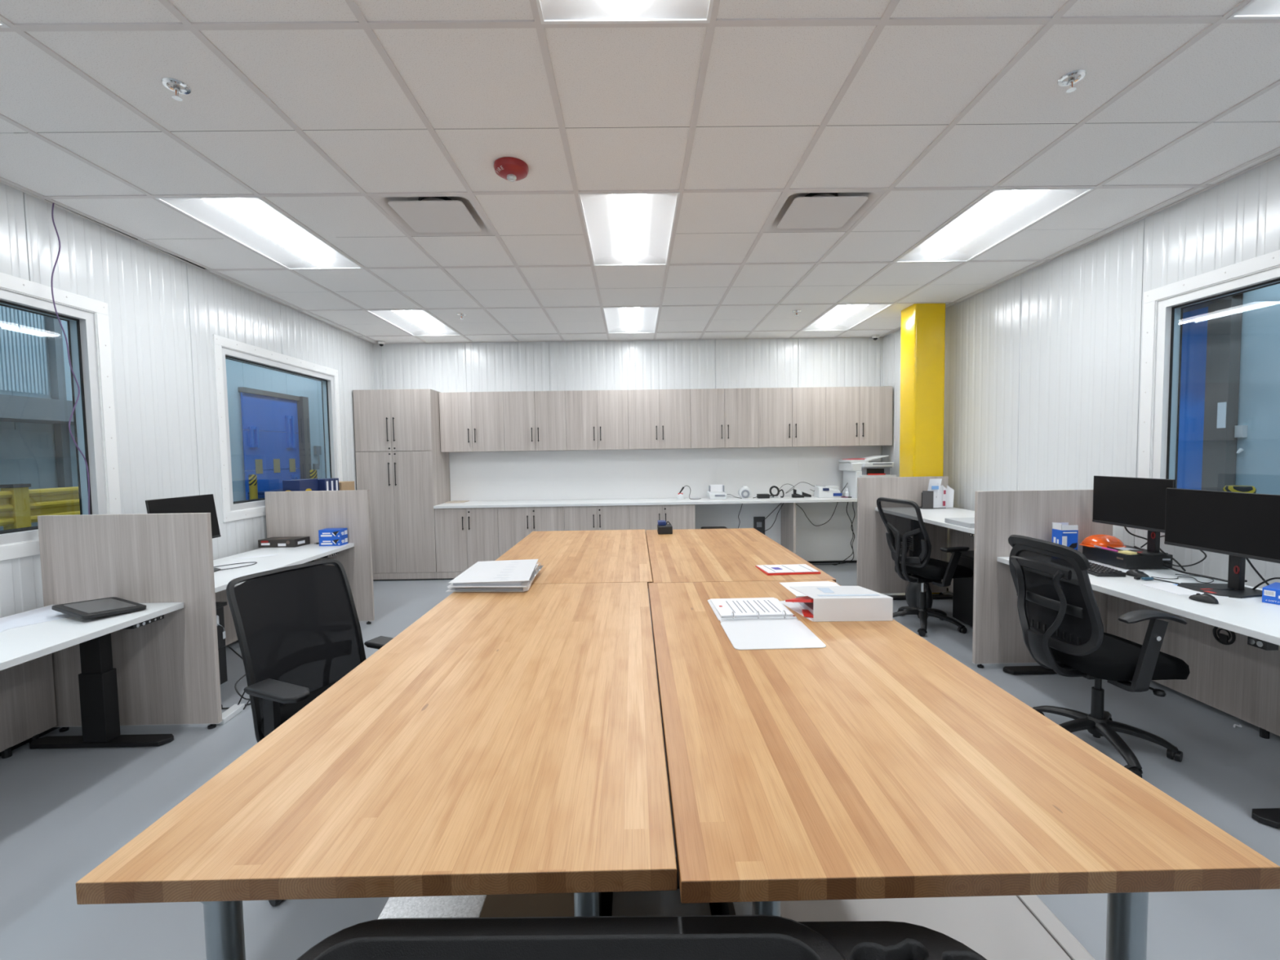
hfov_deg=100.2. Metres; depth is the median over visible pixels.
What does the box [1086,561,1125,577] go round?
keyboard
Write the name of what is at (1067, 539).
print
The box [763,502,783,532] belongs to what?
power cable
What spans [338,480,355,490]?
cardboard box
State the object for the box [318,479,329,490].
binder
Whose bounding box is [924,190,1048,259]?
diffuser
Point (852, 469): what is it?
printer
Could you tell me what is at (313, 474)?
bollard
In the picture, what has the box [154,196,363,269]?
ceiling light
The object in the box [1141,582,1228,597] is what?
sheets
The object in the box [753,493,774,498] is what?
adapter
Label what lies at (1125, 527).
power cable
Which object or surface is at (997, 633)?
divider
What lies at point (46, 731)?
baseboard
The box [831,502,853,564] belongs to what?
power cable
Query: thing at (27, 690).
desk
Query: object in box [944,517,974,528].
document tray
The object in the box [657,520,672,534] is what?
charger
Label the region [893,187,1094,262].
ceiling light
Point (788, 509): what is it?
support
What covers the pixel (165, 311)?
wall
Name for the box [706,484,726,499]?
printer
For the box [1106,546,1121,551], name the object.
pen
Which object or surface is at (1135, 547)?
power cable
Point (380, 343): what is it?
security camera
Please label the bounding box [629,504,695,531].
base cabinet
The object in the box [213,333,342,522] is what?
window
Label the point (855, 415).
upper cabinet
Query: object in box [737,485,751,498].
dispenser
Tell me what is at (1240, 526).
monitor
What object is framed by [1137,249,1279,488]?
window
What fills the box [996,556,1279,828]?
desk
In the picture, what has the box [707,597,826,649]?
open binder
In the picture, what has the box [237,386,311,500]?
door
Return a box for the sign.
[1234,425,1247,453]
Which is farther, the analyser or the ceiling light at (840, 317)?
the analyser
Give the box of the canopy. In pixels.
[0,305,74,530]
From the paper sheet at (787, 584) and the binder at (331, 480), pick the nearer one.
the paper sheet at (787, 584)
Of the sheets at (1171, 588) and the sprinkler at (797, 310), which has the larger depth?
the sprinkler at (797, 310)
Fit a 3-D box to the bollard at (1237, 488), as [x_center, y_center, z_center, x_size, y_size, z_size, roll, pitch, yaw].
[4.588,0.659,4.120,0.172,1.240,0.172,-1,3,-1]
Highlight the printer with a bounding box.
[838,455,896,498]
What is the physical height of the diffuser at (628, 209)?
0.037 m
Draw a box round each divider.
[37,512,222,732]
[264,489,374,624]
[857,475,948,594]
[972,489,1112,668]
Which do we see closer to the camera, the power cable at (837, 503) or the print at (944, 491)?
the print at (944, 491)
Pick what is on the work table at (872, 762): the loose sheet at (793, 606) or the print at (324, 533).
the loose sheet at (793, 606)
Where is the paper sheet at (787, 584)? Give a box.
[779,581,839,596]
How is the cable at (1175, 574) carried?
on the desk at (1241, 680)
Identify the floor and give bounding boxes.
[0,562,1279,959]
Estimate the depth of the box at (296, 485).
5.04 m
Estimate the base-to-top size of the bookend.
0.185 m
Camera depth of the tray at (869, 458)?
6.80 m
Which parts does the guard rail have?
post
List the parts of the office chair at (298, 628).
arm post, frame, seat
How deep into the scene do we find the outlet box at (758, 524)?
7.31 m
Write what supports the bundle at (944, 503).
in the bookend
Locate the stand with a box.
[676,485,701,499]
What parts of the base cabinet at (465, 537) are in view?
door, door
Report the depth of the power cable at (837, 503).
7.14 m
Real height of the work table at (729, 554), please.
0.920 m
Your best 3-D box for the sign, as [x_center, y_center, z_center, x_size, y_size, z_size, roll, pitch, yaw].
[6.005,-0.402,5.360,0.067,0.287,0.070,-1,3,-1]
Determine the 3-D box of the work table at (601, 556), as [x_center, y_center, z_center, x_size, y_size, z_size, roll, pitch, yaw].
[-0.407,0.923,3.569,0.932,0.920,1.814,-1,3,-1]
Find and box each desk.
[0,602,184,758]
[213,542,354,707]
[875,506,974,599]
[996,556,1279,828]
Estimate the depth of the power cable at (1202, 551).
3.12 m
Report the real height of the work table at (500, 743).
0.920 m
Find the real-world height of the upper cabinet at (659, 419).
0.766 m
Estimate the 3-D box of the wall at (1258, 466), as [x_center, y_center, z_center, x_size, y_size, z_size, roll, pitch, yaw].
[6.101,-1.091,5.021,0.140,4.600,12.000,-1,3,-1]
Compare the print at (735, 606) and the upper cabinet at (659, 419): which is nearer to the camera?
the print at (735, 606)
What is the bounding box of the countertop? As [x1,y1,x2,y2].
[433,495,857,508]
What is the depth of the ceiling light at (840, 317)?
6.19 m
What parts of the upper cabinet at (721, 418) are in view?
door, door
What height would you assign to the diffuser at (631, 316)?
0.037 m
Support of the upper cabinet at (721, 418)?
attached to the wall at (803, 362)
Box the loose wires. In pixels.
[779,481,817,493]
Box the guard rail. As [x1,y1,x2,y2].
[0,483,79,529]
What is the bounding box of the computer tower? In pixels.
[951,550,973,626]
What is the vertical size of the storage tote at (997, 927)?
0.304 m
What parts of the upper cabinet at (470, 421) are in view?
door, door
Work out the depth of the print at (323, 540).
4.80 m
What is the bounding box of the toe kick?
[373,577,454,581]
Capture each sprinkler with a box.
[160,77,191,101]
[457,313,466,319]
[791,309,800,315]
[1057,69,1086,93]
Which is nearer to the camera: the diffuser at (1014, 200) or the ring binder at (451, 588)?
the ring binder at (451, 588)
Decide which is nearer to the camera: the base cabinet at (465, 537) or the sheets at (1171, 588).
the sheets at (1171, 588)
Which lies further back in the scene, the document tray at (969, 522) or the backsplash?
the backsplash
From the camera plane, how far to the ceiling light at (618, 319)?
6.17 m
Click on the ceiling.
(273, 71)
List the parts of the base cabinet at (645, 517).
door, door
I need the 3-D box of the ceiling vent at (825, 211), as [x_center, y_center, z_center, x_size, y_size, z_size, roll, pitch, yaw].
[1.150,-1.754,3.425,0.586,0.102,0.586,-1,3,-1]
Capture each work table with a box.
[75,582,676,959]
[495,529,652,586]
[645,528,835,582]
[648,579,1279,959]
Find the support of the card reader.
attached to the wall at (238, 374)
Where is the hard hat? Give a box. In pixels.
[1079,533,1126,548]
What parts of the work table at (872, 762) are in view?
leg, leg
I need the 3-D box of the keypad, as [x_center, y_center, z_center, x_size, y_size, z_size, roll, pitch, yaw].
[2.546,0.667,2.190,0.055,0.036,0.070,-1,3,-1]
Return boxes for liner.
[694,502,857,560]
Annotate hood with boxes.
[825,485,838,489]
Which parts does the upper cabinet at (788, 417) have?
door, door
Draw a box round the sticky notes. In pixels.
[1118,550,1137,555]
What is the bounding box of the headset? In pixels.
[768,485,784,497]
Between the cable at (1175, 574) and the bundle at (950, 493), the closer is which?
the cable at (1175, 574)
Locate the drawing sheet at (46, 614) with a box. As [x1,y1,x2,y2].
[0,604,71,632]
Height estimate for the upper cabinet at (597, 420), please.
0.766 m
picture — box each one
[771,567,782,569]
[1069,542,1077,550]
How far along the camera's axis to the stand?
7.05 m
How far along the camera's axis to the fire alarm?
2.77 m
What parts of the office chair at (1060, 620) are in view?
frame, seat, arm post, lever, knob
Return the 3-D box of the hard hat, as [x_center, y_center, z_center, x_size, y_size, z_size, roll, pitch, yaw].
[3.114,0.404,3.605,0.264,0.077,0.211,-1,3,-1]
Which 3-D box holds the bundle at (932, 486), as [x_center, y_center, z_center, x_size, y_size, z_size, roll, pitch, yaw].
[2.984,0.137,5.444,0.170,0.295,0.042,-1,3,-1]
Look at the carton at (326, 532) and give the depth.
4.80 m
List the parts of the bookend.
panel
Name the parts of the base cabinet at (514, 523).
door, door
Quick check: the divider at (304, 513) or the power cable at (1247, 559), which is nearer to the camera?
the power cable at (1247, 559)
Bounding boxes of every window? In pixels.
[0,272,121,560]
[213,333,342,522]
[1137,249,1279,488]
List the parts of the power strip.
cord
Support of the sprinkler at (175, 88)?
attached to the ceiling
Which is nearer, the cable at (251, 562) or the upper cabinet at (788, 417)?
the cable at (251, 562)
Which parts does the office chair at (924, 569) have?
arm post, frame, seat, arm post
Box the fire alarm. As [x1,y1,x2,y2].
[493,156,528,182]
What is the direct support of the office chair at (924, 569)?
on the floor
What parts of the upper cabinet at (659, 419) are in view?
door, door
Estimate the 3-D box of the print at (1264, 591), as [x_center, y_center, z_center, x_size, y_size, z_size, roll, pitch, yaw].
[3.034,0.556,2.504,0.001,0.053,0.154,-2,3,-28]
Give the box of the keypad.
[1247,635,1278,650]
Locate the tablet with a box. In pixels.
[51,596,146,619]
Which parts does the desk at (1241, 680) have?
modesty panel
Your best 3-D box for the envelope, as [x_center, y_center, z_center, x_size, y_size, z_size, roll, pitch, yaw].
[-2.436,0.291,7.136,0.250,0.012,0.240,-1,3,-1]
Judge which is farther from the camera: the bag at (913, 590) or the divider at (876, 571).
the divider at (876, 571)
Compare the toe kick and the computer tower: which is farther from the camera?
the toe kick
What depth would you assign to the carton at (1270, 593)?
2.56 m
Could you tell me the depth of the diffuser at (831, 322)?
6.14 m
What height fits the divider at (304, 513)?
1.252 m
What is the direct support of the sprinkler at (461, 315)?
attached to the ceiling
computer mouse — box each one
[1125,568,1149,577]
[1188,592,1218,604]
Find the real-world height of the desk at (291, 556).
0.766 m
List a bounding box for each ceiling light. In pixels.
[0,20,10,27]
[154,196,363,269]
[366,309,461,336]
[536,0,713,24]
[577,191,679,266]
[602,306,659,333]
[800,303,893,331]
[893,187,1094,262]
[1226,0,1279,19]
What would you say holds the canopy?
attached to the wall at (238, 374)
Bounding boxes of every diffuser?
[201,198,333,266]
[391,310,442,334]
[600,0,650,11]
[613,194,644,262]
[622,307,639,331]
[818,304,867,328]
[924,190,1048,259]
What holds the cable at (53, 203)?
hanging from the ceiling
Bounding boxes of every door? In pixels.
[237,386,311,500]
[1177,293,1243,491]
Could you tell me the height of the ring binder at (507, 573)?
0.032 m
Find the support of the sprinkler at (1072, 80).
attached to the ceiling
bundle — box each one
[927,479,942,507]
[937,483,945,507]
[942,484,947,507]
[946,485,954,507]
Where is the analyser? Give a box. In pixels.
[813,485,842,497]
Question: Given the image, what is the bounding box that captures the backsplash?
[448,445,880,501]
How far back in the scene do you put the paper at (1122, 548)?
3.46 m
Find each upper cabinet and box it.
[439,391,504,452]
[502,391,567,451]
[565,390,628,450]
[627,389,690,449]
[688,387,758,448]
[758,386,826,447]
[826,386,893,446]
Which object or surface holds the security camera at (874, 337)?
attached to the ceiling
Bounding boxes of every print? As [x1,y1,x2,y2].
[320,529,347,537]
[320,537,347,544]
[725,600,780,613]
[817,587,880,595]
[931,485,938,489]
[942,489,946,506]
[1053,532,1076,546]
[1263,590,1279,602]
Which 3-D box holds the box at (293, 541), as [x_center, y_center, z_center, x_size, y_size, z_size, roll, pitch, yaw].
[-3.220,0.562,4.848,0.355,0.071,0.174,-1,3,-1]
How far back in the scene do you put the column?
5.65 m
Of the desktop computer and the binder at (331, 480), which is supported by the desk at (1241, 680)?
the desktop computer
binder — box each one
[313,478,334,490]
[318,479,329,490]
[333,478,338,490]
[445,577,534,591]
[447,559,543,586]
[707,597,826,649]
[785,586,893,622]
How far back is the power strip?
3.24 m
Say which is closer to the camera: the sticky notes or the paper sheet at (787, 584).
the paper sheet at (787, 584)
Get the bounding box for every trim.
[17,132,206,269]
[25,132,211,239]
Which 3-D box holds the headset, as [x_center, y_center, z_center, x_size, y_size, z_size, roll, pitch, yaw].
[1.814,0.155,7.106,0.182,0.158,0.120,0,3,24]
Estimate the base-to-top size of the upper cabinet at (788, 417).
0.766 m
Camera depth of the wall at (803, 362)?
7.22 m
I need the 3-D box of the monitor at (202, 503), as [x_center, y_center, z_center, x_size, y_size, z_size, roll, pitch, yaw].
[-3.148,0.384,3.719,0.310,0.537,0.545,-1,3,-1]
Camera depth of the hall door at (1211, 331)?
5.55 m
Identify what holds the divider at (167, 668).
on the floor
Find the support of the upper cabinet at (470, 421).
attached to the wall at (803, 362)
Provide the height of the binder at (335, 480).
0.262 m
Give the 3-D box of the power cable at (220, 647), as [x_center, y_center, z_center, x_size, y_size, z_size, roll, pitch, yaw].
[-2.609,1.265,3.523,0.396,0.308,0.416,1,4,36]
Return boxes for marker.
[1093,545,1118,551]
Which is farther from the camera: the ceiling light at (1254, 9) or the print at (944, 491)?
the print at (944, 491)
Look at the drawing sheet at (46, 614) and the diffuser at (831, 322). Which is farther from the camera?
the diffuser at (831, 322)
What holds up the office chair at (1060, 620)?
on the floor
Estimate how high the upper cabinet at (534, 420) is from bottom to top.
0.766 m
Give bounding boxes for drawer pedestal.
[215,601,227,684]
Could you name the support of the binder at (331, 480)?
on the cabinet
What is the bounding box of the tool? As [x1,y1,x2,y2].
[791,488,811,497]
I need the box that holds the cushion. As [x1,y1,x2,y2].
[768,485,779,496]
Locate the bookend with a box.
[919,490,946,508]
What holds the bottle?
on the countertop
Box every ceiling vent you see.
[369,195,494,236]
[764,191,885,232]
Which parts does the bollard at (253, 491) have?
post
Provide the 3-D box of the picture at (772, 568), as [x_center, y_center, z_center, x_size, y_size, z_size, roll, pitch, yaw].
[0.728,0.470,2.848,0.050,0.002,0.055,-1,3,-1]
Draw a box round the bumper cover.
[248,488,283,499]
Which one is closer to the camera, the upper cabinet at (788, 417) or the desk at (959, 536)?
the desk at (959, 536)
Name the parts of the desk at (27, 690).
modesty panel, leg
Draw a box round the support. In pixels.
[781,502,795,554]
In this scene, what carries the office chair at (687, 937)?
on the floor
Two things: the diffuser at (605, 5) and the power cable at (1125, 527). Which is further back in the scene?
the power cable at (1125, 527)
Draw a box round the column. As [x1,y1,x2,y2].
[899,302,945,593]
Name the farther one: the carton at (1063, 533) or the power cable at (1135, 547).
the carton at (1063, 533)
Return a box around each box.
[257,536,310,547]
[282,478,319,491]
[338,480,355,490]
[479,893,573,917]
[753,516,764,534]
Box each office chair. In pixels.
[226,559,394,906]
[296,915,986,959]
[876,497,973,636]
[1008,534,1190,777]
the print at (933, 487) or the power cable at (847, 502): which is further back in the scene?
the power cable at (847, 502)
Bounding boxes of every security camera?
[377,341,385,346]
[871,334,879,340]
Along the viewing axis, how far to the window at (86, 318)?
3.38 m
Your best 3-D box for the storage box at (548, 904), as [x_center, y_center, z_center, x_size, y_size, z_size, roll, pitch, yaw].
[-0.291,1.329,1.340,0.265,0.330,0.450,-1,3,-1]
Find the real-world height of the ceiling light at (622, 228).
0.093 m
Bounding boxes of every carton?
[318,528,347,537]
[319,535,347,546]
[1051,522,1078,550]
[1262,582,1279,604]
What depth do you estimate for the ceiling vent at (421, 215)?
3.38 m
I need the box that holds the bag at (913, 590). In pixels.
[905,582,933,608]
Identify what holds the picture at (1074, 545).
attached to the carton at (1063, 533)
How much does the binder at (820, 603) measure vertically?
0.088 m
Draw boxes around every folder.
[755,564,820,575]
[841,457,865,459]
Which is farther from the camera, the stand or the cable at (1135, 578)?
the stand
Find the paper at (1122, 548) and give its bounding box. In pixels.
[1115,546,1134,550]
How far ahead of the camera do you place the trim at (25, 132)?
3.12 m
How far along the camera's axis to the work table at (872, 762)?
1.00 m
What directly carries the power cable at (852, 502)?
hanging from the countertop
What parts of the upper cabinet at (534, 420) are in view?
door, door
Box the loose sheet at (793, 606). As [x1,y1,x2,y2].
[779,600,810,620]
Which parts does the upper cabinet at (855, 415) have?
door, door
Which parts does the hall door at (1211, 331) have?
door panel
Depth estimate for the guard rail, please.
4.94 m
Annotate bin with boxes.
[377,894,486,919]
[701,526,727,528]
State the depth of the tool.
7.07 m
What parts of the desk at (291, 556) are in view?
modesty panel, paper strip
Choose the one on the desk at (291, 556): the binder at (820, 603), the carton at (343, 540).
the carton at (343, 540)
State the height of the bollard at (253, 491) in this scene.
1.340 m
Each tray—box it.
[710,484,723,491]
[862,455,888,461]
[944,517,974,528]
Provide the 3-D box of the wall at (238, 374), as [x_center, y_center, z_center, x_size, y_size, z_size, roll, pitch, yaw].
[-6.648,-0.941,5.886,0.140,4.600,14.000,-1,3,-1]
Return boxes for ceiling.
[0,0,1279,343]
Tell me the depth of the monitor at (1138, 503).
3.29 m
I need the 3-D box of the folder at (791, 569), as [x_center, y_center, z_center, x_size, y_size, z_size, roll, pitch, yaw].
[0.784,0.474,2.851,0.292,0.012,0.226,-1,3,-1]
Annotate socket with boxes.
[756,521,761,527]
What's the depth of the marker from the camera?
3.45 m
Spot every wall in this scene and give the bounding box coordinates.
[0,182,374,617]
[0,311,325,501]
[372,318,883,561]
[882,121,1279,588]
[1235,283,1279,494]
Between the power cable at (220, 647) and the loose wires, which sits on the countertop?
the loose wires
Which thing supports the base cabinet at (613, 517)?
on the floor
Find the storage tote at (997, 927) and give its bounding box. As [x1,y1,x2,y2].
[751,894,1095,959]
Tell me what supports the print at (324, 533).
attached to the carton at (326, 532)
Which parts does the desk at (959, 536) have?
leg, modesty panel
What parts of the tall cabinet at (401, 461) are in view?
door, door, handle, handle, handle, handle, door, door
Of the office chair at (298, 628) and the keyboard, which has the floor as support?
the office chair at (298, 628)
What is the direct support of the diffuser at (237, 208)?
attached to the ceiling light at (251, 222)
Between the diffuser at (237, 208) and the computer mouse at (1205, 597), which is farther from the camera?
the diffuser at (237, 208)
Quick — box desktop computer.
[1082,544,1173,568]
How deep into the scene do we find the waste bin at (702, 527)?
7.04 m
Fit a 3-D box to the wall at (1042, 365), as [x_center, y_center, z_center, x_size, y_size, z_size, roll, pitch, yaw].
[3.489,-0.362,2.270,0.142,3.500,10.290,-1,3,-1]
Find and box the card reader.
[312,445,321,469]
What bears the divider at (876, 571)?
on the floor
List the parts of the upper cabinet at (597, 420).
door, door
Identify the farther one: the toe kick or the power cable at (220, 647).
the toe kick
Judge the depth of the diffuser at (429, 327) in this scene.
6.09 m
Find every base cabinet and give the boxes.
[434,507,498,578]
[497,506,564,557]
[564,505,630,530]
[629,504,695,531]
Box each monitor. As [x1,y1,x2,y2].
[145,493,220,572]
[1092,475,1175,555]
[1164,488,1279,598]
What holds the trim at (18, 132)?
attached to the wall at (165, 311)
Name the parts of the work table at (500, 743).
leg, leg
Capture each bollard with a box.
[248,474,257,499]
[309,469,317,479]
[1222,484,1256,493]
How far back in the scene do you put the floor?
2.33 m
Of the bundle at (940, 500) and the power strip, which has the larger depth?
the bundle at (940, 500)
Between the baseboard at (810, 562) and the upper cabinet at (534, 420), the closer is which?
the upper cabinet at (534, 420)
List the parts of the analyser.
blue panel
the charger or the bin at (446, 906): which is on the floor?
the bin at (446, 906)
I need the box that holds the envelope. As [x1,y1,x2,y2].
[444,500,469,502]
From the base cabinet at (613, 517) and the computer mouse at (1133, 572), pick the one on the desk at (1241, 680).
the computer mouse at (1133, 572)
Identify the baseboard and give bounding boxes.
[0,640,238,755]
[808,560,857,563]
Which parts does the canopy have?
roller door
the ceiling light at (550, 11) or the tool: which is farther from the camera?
the tool
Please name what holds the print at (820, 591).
on the binder at (820, 603)
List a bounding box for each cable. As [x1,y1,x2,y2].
[50,202,89,514]
[213,561,257,570]
[217,645,250,709]
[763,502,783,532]
[795,502,837,526]
[812,502,854,564]
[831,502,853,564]
[1124,526,1186,571]
[1133,546,1247,582]
[1133,577,1234,590]
[1151,573,1213,582]
[1164,550,1206,566]
[1245,557,1279,589]
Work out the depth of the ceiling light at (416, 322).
6.13 m
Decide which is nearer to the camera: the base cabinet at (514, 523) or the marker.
the marker
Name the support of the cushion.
on the headset
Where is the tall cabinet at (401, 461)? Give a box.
[352,388,450,579]
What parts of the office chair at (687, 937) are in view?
plate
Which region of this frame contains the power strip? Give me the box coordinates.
[216,691,249,724]
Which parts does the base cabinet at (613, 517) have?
door, door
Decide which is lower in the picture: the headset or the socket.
the socket
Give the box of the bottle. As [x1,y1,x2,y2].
[844,488,848,496]
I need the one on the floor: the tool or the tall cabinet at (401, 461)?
the tall cabinet at (401, 461)
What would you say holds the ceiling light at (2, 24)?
attached to the ceiling

